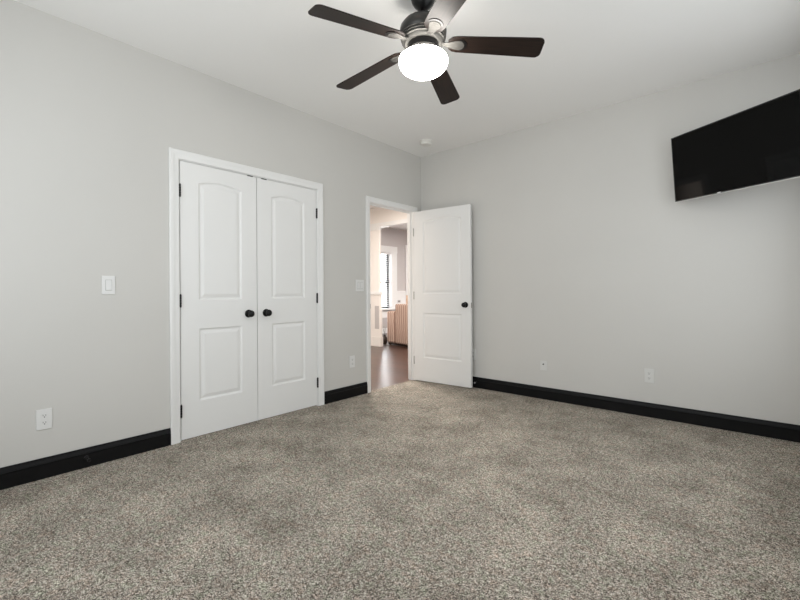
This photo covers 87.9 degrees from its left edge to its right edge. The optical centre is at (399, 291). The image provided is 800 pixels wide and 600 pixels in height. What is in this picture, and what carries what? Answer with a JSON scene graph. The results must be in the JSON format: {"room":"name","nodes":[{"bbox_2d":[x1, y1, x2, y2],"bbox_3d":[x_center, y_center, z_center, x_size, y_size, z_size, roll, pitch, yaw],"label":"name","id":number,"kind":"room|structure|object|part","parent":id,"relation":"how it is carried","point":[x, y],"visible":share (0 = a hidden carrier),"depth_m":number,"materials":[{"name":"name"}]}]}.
{"room":"empty bedroom","nodes":[
{"label":"empty bedroom","id":0,"kind":"room"},
{"bbox_2d":[0,0,420,467],"bbox_3d":[-1.280,-0.260,3.448,0.095,2.783,4.600,0,0,41],"label":"wall","id":1,"kind":"structure","parent":0,"point":[90,120],"depth_m":2.69,"materials":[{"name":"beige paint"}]},
{"bbox_2d":[36,408,51,430],"bbox_3d":[-2.087,0.752,2.435,0.009,0.120,0.073,0,0,41],"label":"wall outlet","id":2,"kind":"object","parent":1,"relation":"attached to","point":[43,416],"visible":1,"depth_m":2.43,"materials":[{"name":"white plastic"}]},
{"bbox_2d":[0,428,170,489],"bbox_3d":[-2.154,1.038,2.353,0.014,0.120,1.590,0,0,41],"label":"baseboard","id":3,"kind":"structure","parent":1,"relation":"attached to","point":[14,475],"depth_m":2.55,"materials":[{"name":"black paint"}]},
{"bbox_2d":[102,276,114,293],"bbox_3d":[-1.879,-0.038,2.677,0.013,0.120,0.073,0,0,41],"label":"light switch","id":4,"kind":"object","parent":1,"relation":"attached to","point":[108,282],"visible":1,"depth_m":2.67,"materials":[{"name":"white plastic"}]},
{"bbox_2d":[179,161,257,439],"bbox_3d":[-1.388,0.065,3.229,0.096,2.035,0.614,0,0,41],"label":"door","id":5,"kind":"structure","parent":1,"relation":"in","point":[217,207],"depth_m":3.22,"materials":[{"name":"white paint"}]},
{"bbox_3d":[-1.221,0.185,3.390,0.058,0.055,0.055,0,0,41],"label":"knob","id":6,"kind":"part","parent":5,"relation":"part of","materials":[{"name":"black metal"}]},
{"bbox_2d":[168,147,323,444],"bbox_3d":[-1.222,0.033,3.499,0.114,2.117,1.371,0,0,41],"label":"door frame","id":7,"kind":"structure","parent":1,"relation":"attached to","point":[175,155],"depth_m":3.00,"materials":[{"name":"white paint"}]},
{"bbox_2d":[256,178,318,419],"bbox_3d":[-0.978,0.062,3.699,0.096,2.035,0.620,0,0,41],"label":"door","id":8,"kind":"structure","parent":1,"relation":"in","point":[286,214],"depth_m":3.69,"materials":[{"name":"white paint"}]},
{"bbox_3d":[-1.115,0.184,3.511,0.058,0.055,0.055,0,0,41],"label":"knob","id":9,"kind":"part","parent":8,"relation":"part of","materials":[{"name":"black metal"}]},
{"bbox_2d":[324,382,367,404],"bbox_3d":[-0.540,1.028,4.205,0.014,0.120,0.580,0,0,41],"label":"baseboard","id":10,"kind":"structure","parent":1,"relation":"attached to","point":[334,395],"depth_m":4.18,"materials":[{"name":"black paint"}]},
{"bbox_2d":[349,355,354,367],"bbox_3d":[-0.491,0.725,4.269,0.009,0.120,0.073,0,0,41],"label":"wall outlet","id":11,"kind":"object","parent":1,"relation":"attached to","point":[351,358],"visible":1,"depth_m":4.26,"materials":[{"name":"white plastic"}]},
{"bbox_2d":[356,280,363,290],"bbox_3d":[-0.418,-0.059,4.354,0.013,0.120,0.116,0,0,41],"label":"light switch","id":12,"kind":"object","parent":1,"relation":"attached to","point":[359,283],"visible":1,"depth_m":4.35,"materials":[{"name":"white plastic"}]},
{"bbox_2d":[366,196,416,392],"bbox_3d":[-0.113,0.028,4.787,0.133,2.113,0.892,0,0,41],"label":"door frame","id":13,"kind":"structure","parent":1,"relation":"attached to","point":[410,214],"depth_m":4.94,"materials":[{"name":"white paint"}]},
{"bbox_2d":[413,204,472,387],"bbox_3d":[0.482,0.056,4.811,0.774,2.030,0.146,0,0,36],"label":"door","id":14,"kind":"structure","parent":13,"relation":"attached to","point":[442,294],"depth_m":4.78,"materials":[{"name":"white paint"}]},
{"bbox_2d":[370,207,406,223],"bbox_3d":[-0.161,-0.267,8.083,4.305,2.783,0.140,0,0,41],"label":"wall","id":15,"kind":"structure","parent":0,"point":[377,215],"depth_m":8.11,"materials":[{"name":"white paint"}]},
{"bbox_2d":[370,219,406,227],"bbox_3d":[0.189,-1.310,7.773,2.050,0.074,0.172,0,0,41],"label":"trim","id":16,"kind":"structure","parent":15,"relation":"attached to","point":[402,221],"depth_m":8.03,"materials":[{"name":"white paint"}]},
{"bbox_2d":[381,227,406,333],"bbox_3d":[-1.002,-0.261,10.136,0.140,2.783,8.150,0,0,41],"label":"wall","id":17,"kind":"structure","parent":0,"point":[392,237],"depth_m":11.14,"materials":[{"name":"grey paint"}]},
{"bbox_2d":[381,245,396,309],"bbox_3d":[-0.674,-0.329,10.452,0.200,1.675,1.690,0,0,41],"label":"window","id":18,"kind":"structure","parent":17,"relation":"in","point":[390,273],"depth_m":10.90,"materials":[{"name":"white paint"}]},
{"bbox_3d":[-0.720,-0.269,10.493,0.003,1.415,1.196,0,0,41],"label":"pane","id":19,"kind":"part","parent":18,"relation":"part of","materials":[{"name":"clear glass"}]},
{"bbox_3d":[-0.715,-0.269,10.488,0.050,1.455,1.236,0,0,41],"label":"sash","id":20,"kind":"part","parent":18,"relation":"part of","materials":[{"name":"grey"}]},
{"bbox_2d":[381,252,390,308],"bbox_3d":[-0.668,-0.269,10.448,0.053,1.456,1.232,0,0,41],"label":"window blind","id":21,"kind":"object","parent":18,"relation":"attached to","point":[383,253],"visible":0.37,"depth_m":10.79,"materials":[{"name":"white plastic"}]},
{"bbox_2d":[382,291,405,333],"bbox_3d":[0.070,0.539,11.228,0.035,1.090,4.900,0,0,41],"label":"wainscot","id":22,"kind":"structure","parent":17,"relation":"attached to","point":[401,295],"depth_m":11.11,"materials":[{"name":"white paint"}]},
{"bbox_2d":[382,318,386,327],"bbox_3d":[-0.387,0.819,10.706,0.004,0.265,0.190,0,0,41],"label":"panel","id":23,"kind":"object","parent":22,"relation":"attached to","point":[384,320],"visible":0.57,"depth_m":10.69,"materials":[{"name":"grey paint"}]},
{"bbox_2d":[405,245,407,294],"bbox_3d":[0.521,-0.379,11.825,0.200,1.760,1.250,0,0,41],"label":"window","id":24,"kind":"structure","parent":17,"relation":"in","point":[406,270],"depth_m":11.33,"materials":[{"name":"white paint"}]},
{"bbox_2d":[0,333,799,599],"bbox_3d":[0.775,1.099,6.373,7.950,0.040,11.500,0,0,41],"label":"floor","id":25,"kind":"structure","parent":0,"point":[412,489],"depth_m":2.05,"materials":[{"name":"carpet"}]},
{"bbox_2d":[370,227,382,346],"bbox_3d":[-0.548,-0.087,8.319,0.490,2.360,0.085,0,0,41],"label":"column","id":26,"kind":"structure","parent":25,"relation":"on","point":[376,294],"depth_m":8.22,"materials":[{"name":"white paint"}]},
{"bbox_3d":[-0.456,0.520,8.210,0.115,0.455,0.003,0,0,41],"label":"panel","id":27,"kind":"part","parent":26,"relation":"part of","materials":[{"name":"grey paint"}]},
{"bbox_2d":[383,327,387,343],"bbox_3d":[-0.318,0.912,8.598,0.124,0.360,0.124,0,0,41],"label":"vase","id":28,"kind":"object","parent":25,"relation":"on","point":[385,340],"visible":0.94,"depth_m":8.56,"materials":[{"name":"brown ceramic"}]},
{"bbox_2d":[387,304,407,346],"bbox_3d":[0.629,0.669,8.081,0.885,0.835,1.750,0,0,-40],"label":"cabinet","id":29,"kind":"object","parent":25,"relation":"on","point":[397,320],"visible":0.31,"depth_m":8.18,"materials":[{"name":"beige wood"}]},
{"bbox_3d":[0.143,0.724,8.652,0.885,0.640,0.250,0,0,-40],"label":"armrest","id":30,"kind":"part","parent":29,"relation":"part of","materials":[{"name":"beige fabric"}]},
{"bbox_3d":[0.372,0.648,7.862,0.200,0.790,1.240,0,0,-40],"label":"backrest","id":31,"kind":"part","parent":29,"relation":"part of","materials":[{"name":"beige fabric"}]},
{"bbox_2d":[15,0,799,230],"bbox_3d":[0.763,-1.704,6.303,8.050,0.080,11.600,0,0,41],"label":"ceiling","id":32,"kind":"structure","parent":0,"point":[595,54],"depth_m":2.88,"materials":[{"name":"white paint"}]},
{"bbox_2d":[420,139,431,146],"bbox_3d":[0.287,-1.636,4.595,0.140,0.048,0.140,0,0,41],"label":"smoke detector","id":33,"kind":"object","parent":32,"relation":"attached to","point":[424,142],"visible":1,"depth_m":4.55,"materials":[{"name":"white plastic"}]},
{"bbox_2d":[308,0,544,104],"bbox_3d":[0.093,-1.436,2.357,1.236,0.446,1.280,0,0,41],"label":"ceiling fan","id":34,"kind":"object","parent":32,"relation":"hanging from","point":[422,33],"visible":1,"depth_m":2.27,"materials":[{"name":"brown wood"}]},
{"bbox_3d":[-0.204,-1.362,2.113,0.522,0.006,0.138,-6,15,-33],"label":"blade","id":35,"kind":"part","parent":34,"relation":"part of","materials":[{"name":"brown wood"}]},
{"bbox_3d":[-0.182,-1.362,2.583,0.522,0.006,0.138,-6,8,39],"label":"blade","id":36,"kind":"part","parent":34,"relation":"part of","materials":[{"name":"brown wood"}]},
{"bbox_3d":[0.131,-1.266,2.333,0.278,0.106,0.278,0,0,41],"label":"lamp shade","id":37,"kind":"part","parent":34,"relation":"part of","materials":[{"name":"white glass"}]},
{"bbox_3d":[0.236,-1.365,1.947,0.138,0.006,0.522,12,1,-16],"label":"blade","id":38,"kind":"part","parent":34,"relation":"part of","materials":[{"name":"brown wood"}]},
{"bbox_3d":[0.272,-1.365,2.707,0.138,0.006,0.522,-13,-9,19],"label":"blade","id":39,"kind":"part","parent":34,"relation":"part of","materials":[{"name":"brown wood"}]},
{"bbox_3d":[0.530,-1.367,2.314,0.522,0.006,0.138,4,-12,3],"label":"blade","id":40,"kind":"part","parent":34,"relation":"part of","materials":[{"name":"brown wood"}]},
{"bbox_2d":[421,53,799,424],"bbox_3d":[1.644,-0.278,4.027,3.745,2.783,0.115,0,0,41],"label":"wall","id":41,"kind":"structure","parent":0,"point":[586,261],"depth_m":3.62,"materials":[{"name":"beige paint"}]},
{"bbox_2d":[472,349,475,359],"bbox_3d":[0.822,0.711,4.667,0.073,0.120,0.009,0,0,41],"label":"wall outlet","id":42,"kind":"object","parent":41,"relation":"attached to","point":[473,350],"visible":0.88,"depth_m":4.66,"materials":[{"name":"white plastic"}]},
{"bbox_2d":[540,360,546,370],"bbox_3d":[1.427,0.743,4.132,0.068,0.095,0.020,0,0,41],"label":"cable plate","id":43,"kind":"object","parent":41,"relation":"attached to","point":[543,364],"visible":1,"depth_m":4.13,"materials":[{"name":"white plastic"}]},
{"bbox_2d":[473,376,799,442],"bbox_3d":[1.607,1.014,3.980,3.550,0.120,0.014,0,0,41],"label":"baseboard","id":44,"kind":"structure","parent":41,"relation":"attached to","point":[765,428],"depth_m":3.50,"materials":[{"name":"black paint"}]},
{"bbox_2d":[644,368,653,382],"bbox_3d":[2.122,0.721,3.534,0.073,0.120,0.009,0,0,41],"label":"wall outlet","id":45,"kind":"object","parent":41,"relation":"attached to","point":[648,373],"visible":1,"depth_m":3.53,"materials":[{"name":"white plastic"}]},
{"bbox_2d":[671,89,799,201],"bbox_3d":[2.422,-0.946,2.898,0.378,0.532,0.905,0,0,-12],"label":"television","id":46,"kind":"object","parent":41,"relation":"attached to","point":[757,145],"visible":1,"depth_m":2.78,"materials":[{"name":"black plastic"}]},
{"bbox_3d":[2.303,-0.697,2.880,0.027,0.003,0.881,-7,3,-12],"label":"trim","id":47,"kind":"part","parent":46,"relation":"part of","materials":[{"name":"silver metal"}]}
]}

